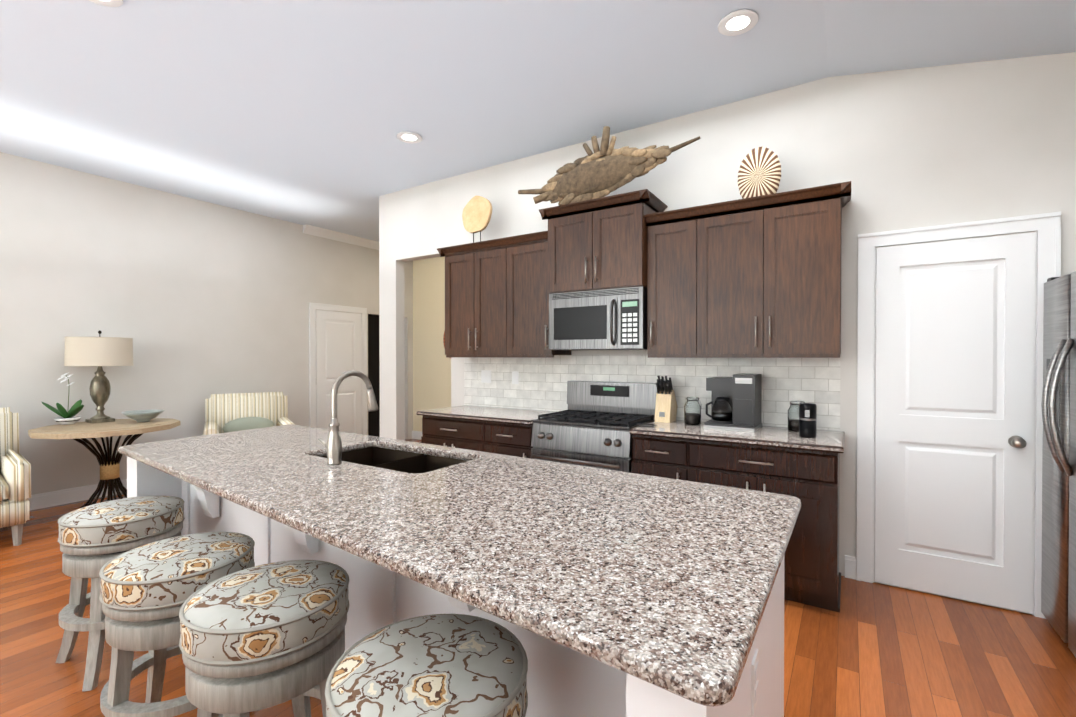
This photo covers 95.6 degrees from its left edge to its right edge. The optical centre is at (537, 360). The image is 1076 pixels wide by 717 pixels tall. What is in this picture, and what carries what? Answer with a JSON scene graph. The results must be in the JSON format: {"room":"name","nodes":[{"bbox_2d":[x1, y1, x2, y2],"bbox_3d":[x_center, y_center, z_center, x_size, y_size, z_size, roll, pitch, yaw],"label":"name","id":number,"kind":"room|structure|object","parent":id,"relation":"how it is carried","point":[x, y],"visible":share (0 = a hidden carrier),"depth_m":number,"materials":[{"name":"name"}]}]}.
{"room":"kitchen","nodes":[
{"label":"kitchen","id":0,"kind":"room"},
{"bbox_2d":[0,152,375,494],"bbox_3d":[-4.247,-0.239,5.085,0.120,3.180,12.540,0,1,32],"label":"wall","id":1,"kind":"structure","parent":0,"point":[200,302],"depth_m":5.16,"materials":[{"name":"paint"}]},
{"bbox_2d":[309,302,366,434],"bbox_3d":[-2.884,0.267,7.096,0.024,2.138,0.936,0,1,32],"label":"door","id":2,"kind":"structure","parent":1,"relation":"attached to","point":[337,344],"depth_m":7.08,"materials":[{"name":"white wood"}]},
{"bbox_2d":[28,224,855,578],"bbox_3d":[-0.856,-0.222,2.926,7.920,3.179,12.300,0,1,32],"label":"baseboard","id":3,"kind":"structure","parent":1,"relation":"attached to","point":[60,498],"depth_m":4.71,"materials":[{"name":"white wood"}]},
{"bbox_2d":[0,439,1075,716],"bbox_3d":[-0.910,1.398,2.854,8.320,0.060,12.500,0,1,32],"label":"floor","id":4,"kind":"structure","parent":0,"point":[872,649],"depth_m":2.26,"materials":[{"name":"brown wood"}]},
{"bbox_2d":[0,407,30,545],"bbox_3d":[-4.363,0.876,3.574,0.965,0.972,0.820,0,1,38],"label":"armchair","id":5,"kind":"object","parent":4,"relation":"on","point":[15,479],"visible":1,"depth_m":3.60,"materials":[{"name":"fabric"}]},
{"bbox_2d":[28,418,180,508],"bbox_3d":[-3.889,0.969,4.427,1.031,0.778,1.031,0,1,32],"label":"accent table","id":6,"kind":"object","parent":4,"relation":"on","point":[109,464],"visible":0.9,"depth_m":4.35,"materials":[{"name":"brown wood"}]},
{"bbox_2d":[42,372,83,424],"bbox_3d":[-4.261,0.343,4.404,0.314,0.470,0.260,0,1,32],"label":"potted orchid","id":7,"kind":"object","parent":6,"relation":"on","point":[69,417],"visible":1,"depth_m":4.40,"materials":[{"name":"green plant"}]},
{"bbox_2d":[64,330,133,422],"bbox_3d":[-4.132,0.145,4.599,0.489,0.862,0.489,0,1,32],"label":"table lamp","id":8,"kind":"object","parent":6,"relation":"on","point":[99,352],"visible":1,"depth_m":4.50,"materials":[{"name":"beige fabric"}]},
{"bbox_2d":[121,409,164,421],"bbox_3d":[-3.727,0.527,4.605,0.324,0.098,0.324,0,1,32],"label":"ceramic bowl","id":9,"kind":"object","parent":6,"relation":"on","point":[142,415],"visible":1,"depth_m":4.55,"materials":[{"name":"white ceramic"}]},
{"bbox_2d":[56,496,184,691],"bbox_3d":[-1.927,1.025,2.277,0.450,0.705,0.450,0,1,32],"label":"stool","id":10,"kind":"object","parent":4,"relation":"on","point":[93,539],"visible":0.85,"depth_m":2.11,"materials":[{"name":"fabric"}]},
{"bbox_2d":[99,532,254,716],"bbox_3d":[-1.283,1.028,1.763,0.450,0.705,0.450,0,0,-16],"label":"stool","id":11,"kind":"object","parent":4,"relation":"on","point":[147,590],"visible":0.79,"depth_m":1.59,"materials":[{"name":"fabric"}]},
{"bbox_2d":[203,392,294,434],"bbox_3d":[-3.194,0.863,5.401,0.840,0.972,0.965,0,1,-34],"label":"armchair","id":12,"kind":"object","parent":4,"relation":"on","point":[230,412],"visible":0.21,"depth_m":5.54,"materials":[{"name":"fabric"}]},
{"bbox_2d":[179,560,348,716],"bbox_3d":[-0.817,1.030,1.490,0.450,0.705,0.450,0,1,43],"label":"stool","id":13,"kind":"object","parent":4,"relation":"on","point":[260,637],"visible":0.98,"depth_m":1.34,"materials":[{"name":"fabric"}]},
{"bbox_2d":[325,614,527,716],"bbox_3d":[-0.248,1.033,1.131,0.450,0.705,0.450,0,0,12],"label":"stool","id":14,"kind":"object","parent":4,"relation":"on","point":[448,665],"visible":1,"depth_m":1.08,"materials":[{"name":"fabric"}]},
{"bbox_2d":[127,493,783,716],"bbox_3d":[-0.742,0.932,2.017,3.077,0.884,1.097,0,1,32],"label":"kitchen island","id":15,"kind":"object","parent":4,"relation":"on","point":[556,687],"depth_m":1.43,"materials":[{"name":"wood"}]},
{"bbox_2d":[118,425,800,716],"bbox_3d":[-0.730,0.471,2.045,3.166,0.035,1.236,0,1,32],"label":"island countertop","id":16,"kind":"structure","parent":15,"relation":"on","point":[667,587],"depth_m":1.36,"materials":[{"name":"grey stone"}]},
{"bbox_2d":[318,370,377,464],"bbox_3d":[-0.872,0.248,2.244,0.136,0.407,0.263,0,1,32],"label":"faucet","id":17,"kind":"object","parent":16,"relation":"on","point":[333,445],"visible":1,"depth_m":2.13,"materials":[{"name":"silver metal"}]},
{"bbox_2d":[322,445,465,472],"bbox_3d":[-0.706,0.581,2.350,0.824,0.213,0.444,0,1,32],"label":"sink","id":18,"kind":"object","parent":16,"relation":"in","point":[376,454],"depth_m":2.59,"materials":[{"name":"black metal"}]},
{"bbox_2d":[420,409,523,452],"bbox_3d":[-0.531,0.915,4.290,0.754,0.884,0.620,0,1,32],"label":"base cabinet","id":19,"kind":"object","parent":4,"relation":"on","point":[456,428],"depth_m":4.03,"materials":[{"name":"brown wood"}]},
{"bbox_2d":[488,413,547,457],"bbox_3d":[-0.102,0.917,4.017,0.519,0.884,0.620,0,1,32],"label":"base cabinet","id":20,"kind":"object","parent":4,"relation":"on","point":[512,436],"depth_m":3.72,"materials":[{"name":"brown wood"}]},
{"bbox_2d":[531,381,656,472],"bbox_3d":[0.423,0.767,3.630,0.766,1.190,0.686,0,1,32],"label":"range","id":21,"kind":"object","parent":4,"relation":"on","point":[594,423],"visible":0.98,"depth_m":3.53,"materials":[{"name":"silver metal"}]},
{"bbox_2d":[630,421,711,482],"bbox_3d":[0.956,0.922,3.343,0.429,0.884,0.620,0,1,32],"label":"base cabinet","id":22,"kind":"object","parent":4,"relation":"on","point":[671,450],"depth_m":3.08,"materials":[{"name":"brown wood"}]},
{"bbox_2d":[637,423,656,426],"bbox_3d":[0.731,0.435,3.283,0.141,0.011,0.094,0,1,32],"label":"spoon rest","id":23,"kind":"object","parent":22,"relation":"on","point":[645,425],"visible":1,"depth_m":3.28,"materials":[{"name":"silver metal"}]},
{"bbox_2d":[655,376,676,422],"bbox_3d":[0.937,0.275,3.567,0.110,0.333,0.198,0,1,32],"label":"knife block","id":24,"kind":"object","parent":22,"relation":"on","point":[666,408],"visible":1,"depth_m":3.52,"materials":[{"name":"brown wood"}]},
{"bbox_2d":[684,397,701,425],"bbox_3d":[1.074,0.347,3.379,0.117,0.192,0.112,0,1,32],"label":"glass jar","id":25,"kind":"object","parent":22,"relation":"on","point":[692,410],"visible":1,"depth_m":3.34,"materials":[{"name":"white"}]},
{"bbox_2d":[703,373,761,431],"bbox_3d":[1.300,0.266,3.246,0.313,0.355,0.320,0,1,32],"label":"coffee maker","id":26,"kind":"object","parent":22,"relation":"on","point":[735,402],"visible":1,"depth_m":3.14,"materials":[{"name":"black plastic"}]},
{"bbox_2d":[700,429,843,611],"bbox_3d":[1.389,0.924,3.067,0.854,0.884,0.620,0,1,32],"label":"base cabinet","id":27,"kind":"object","parent":4,"relation":"on","point":[784,461],"depth_m":2.69,"materials":[{"name":"brown wood"}]},
{"bbox_2d":[788,401,805,431],"bbox_3d":[1.641,0.349,3.077,0.117,0.192,0.112,0,1,32],"label":"glass jar","id":28,"kind":"object","parent":27,"relation":"on","point":[793,417],"visible":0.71,"depth_m":3.05,"materials":[{"name":"white"}]},
{"bbox_2d":[799,403,816,437],"bbox_3d":[1.582,0.348,2.858,0.091,0.197,0.094,0,1,32],"label":"coffee grinder","id":29,"kind":"object","parent":27,"relation":"on","point":[807,420],"visible":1,"depth_m":2.82,"materials":[{"name":"black plastic"}]},
{"bbox_2d":[1041,271,1075,656],"bbox_3d":[2.726,0.476,2.034,0.852,1.795,0.829,0,1,32],"label":"refrigerator","id":30,"kind":"object","parent":4,"relation":"on","point":[1058,577],"visible":1,"depth_m":2.31,"materials":[{"name":"metal"}]},
{"bbox_2d":[0,0,1075,241],"bbox_3d":[-0.862,-1.682,2.907,8.160,0.461,12.520,0,1,32],"label":"ceiling","id":31,"kind":"structure","parent":0,"point":[302,112],"depth_m":3.07,"materials":[{"name":"white paint"}]},
{"bbox_2d":[89,0,122,6],"bbox_3d":[-2.157,-1.801,2.379,0.203,0.013,0.203,0,0,-12],"label":"recessed light","id":32,"kind":"object","parent":31,"relation":"in","point":[109,3],"depth_m":2.45,"materials":[{"name":"white"}]},
{"bbox_2d":[396,131,421,142],"bbox_3d":[-1.045,-1.813,3.959,0.203,0.013,0.203,0,0,-12],"label":"recessed light","id":33,"kind":"object","parent":31,"relation":"in","point":[407,137],"depth_m":3.95,"materials":[{"name":"white"}]},
{"bbox_2d":[718,9,758,35],"bbox_3d":[1.067,-1.803,2.602,0.203,0.013,0.203,0,0,-12],"label":"recessed light","id":34,"kind":"object","parent":31,"relation":"in","point":[737,22],"depth_m":2.60,"materials":[{"name":"white"}]},
{"bbox_2d":[376,52,1075,614],"bbox_3d":[0.815,-0.230,3.865,6.050,3.180,0.120,0,1,32],"label":"wall","id":35,"kind":"structure","parent":0,"point":[994,139],"depth_m":3.09,"materials":[{"name":"paint"}]},
{"bbox_2d":[441,237,512,356],"bbox_3d":[-0.448,-0.526,4.401,0.761,0.955,0.325,0,1,32],"label":"upper cabinet","id":36,"kind":"object","parent":35,"relation":"attached to","point":[478,278],"depth_m":4.25,"materials":[{"name":"brown wood"}]},
{"bbox_2d":[462,196,491,242],"bbox_3d":[-0.544,-1.238,4.356,0.321,0.465,0.080,0,1,32],"label":"decor","id":37,"kind":"object","parent":36,"relation":"on","point":[476,214],"visible":0.79,"depth_m":4.33,"materials":[{"name":"beige metal"}]},
{"bbox_2d":[513,233,570,356],"bbox_3d":[-0.017,-0.524,4.127,0.507,0.955,0.325,0,1,32],"label":"upper cabinet","id":38,"kind":"object","parent":35,"relation":"attached to","point":[530,303],"depth_m":3.97,"materials":[{"name":"brown wood"}]},
{"bbox_2d":[545,193,664,296],"bbox_3d":[0.506,-0.836,3.747,0.770,0.625,0.400,0,1,32],"label":"upper cabinet","id":39,"kind":"object","parent":35,"relation":"attached to","point":[594,245],"depth_m":3.55,"materials":[{"name":"brown wood"}]},
{"bbox_2d":[549,286,646,349],"bbox_3d":[0.494,-0.302,3.734,0.762,0.436,0.440,0,1,32],"label":"microwave","id":40,"kind":"object","parent":39,"relation":"attached to","point":[610,319],"visible":1,"depth_m":3.57,"materials":[{"name":"silver metal"}]},
{"bbox_2d":[518,126,700,205],"bbox_3d":[0.452,-1.441,3.610,1.462,0.548,0.124,0,1,32],"label":"decorative sculpture","id":41,"kind":"object","parent":39,"relation":"on","point":[604,170],"visible":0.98,"depth_m":3.58,"materials":[{"name":"brown wood"}]},
{"bbox_2d":[464,355,839,430],"bbox_3d":[0.600,0.197,3.929,3.122,0.484,0.008,0,1,32],"label":"tile backsplash","id":42,"kind":"structure","parent":35,"relation":"attached to","point":[542,385],"depth_m":3.69,"materials":[{"name":"white tile"}]},
{"bbox_2d":[481,370,490,382],"bbox_3d":[-0.490,0.150,4.611,0.115,0.116,0.010,0,1,32],"label":"outlet","id":43,"kind":"object","parent":42,"relation":"attached to","point":[485,376],"depth_m":4.61,"materials":[{"name":"white plastic"}]},
{"bbox_2d":[512,371,518,383],"bbox_3d":[-0.207,0.156,4.432,0.070,0.116,0.007,0,1,32],"label":"outlet","id":44,"kind":"object","parent":42,"relation":"attached to","point":[515,374],"depth_m":4.43,"materials":[{"name":"white plastic"}]},
{"bbox_2d":[647,205,708,356],"bbox_3d":[1.026,-0.519,3.463,0.406,0.955,0.325,0,1,32],"label":"upper cabinet","id":45,"kind":"object","parent":35,"relation":"attached to","point":[678,291],"depth_m":3.32,"materials":[{"name":"brown wood"}]},
{"bbox_2d":[709,185,844,356],"bbox_3d":[1.464,-0.517,3.184,0.876,0.955,0.325,0,1,32],"label":"upper cabinet","id":46,"kind":"object","parent":35,"relation":"attached to","point":[756,277],"depth_m":2.99,"materials":[{"name":"brown wood"}]},
{"bbox_2d":[738,146,780,198],"bbox_3d":[1.406,-1.174,3.103,0.256,0.356,0.115,0,1,32],"label":"disc","id":47,"kind":"object","parent":46,"relation":"on","point":[759,172],"visible":0.77,"depth_m":3.06,"materials":[{"name":"beige"}]},
{"bbox_2d":[856,212,1060,618],"bbox_3d":[2.345,0.294,2.773,0.886,2.148,0.084,0,1,32],"label":"door","id":48,"kind":"structure","parent":35,"relation":"attached to","point":[949,449],"depth_m":2.78,"materials":[{"name":"white wood"}]}
]}

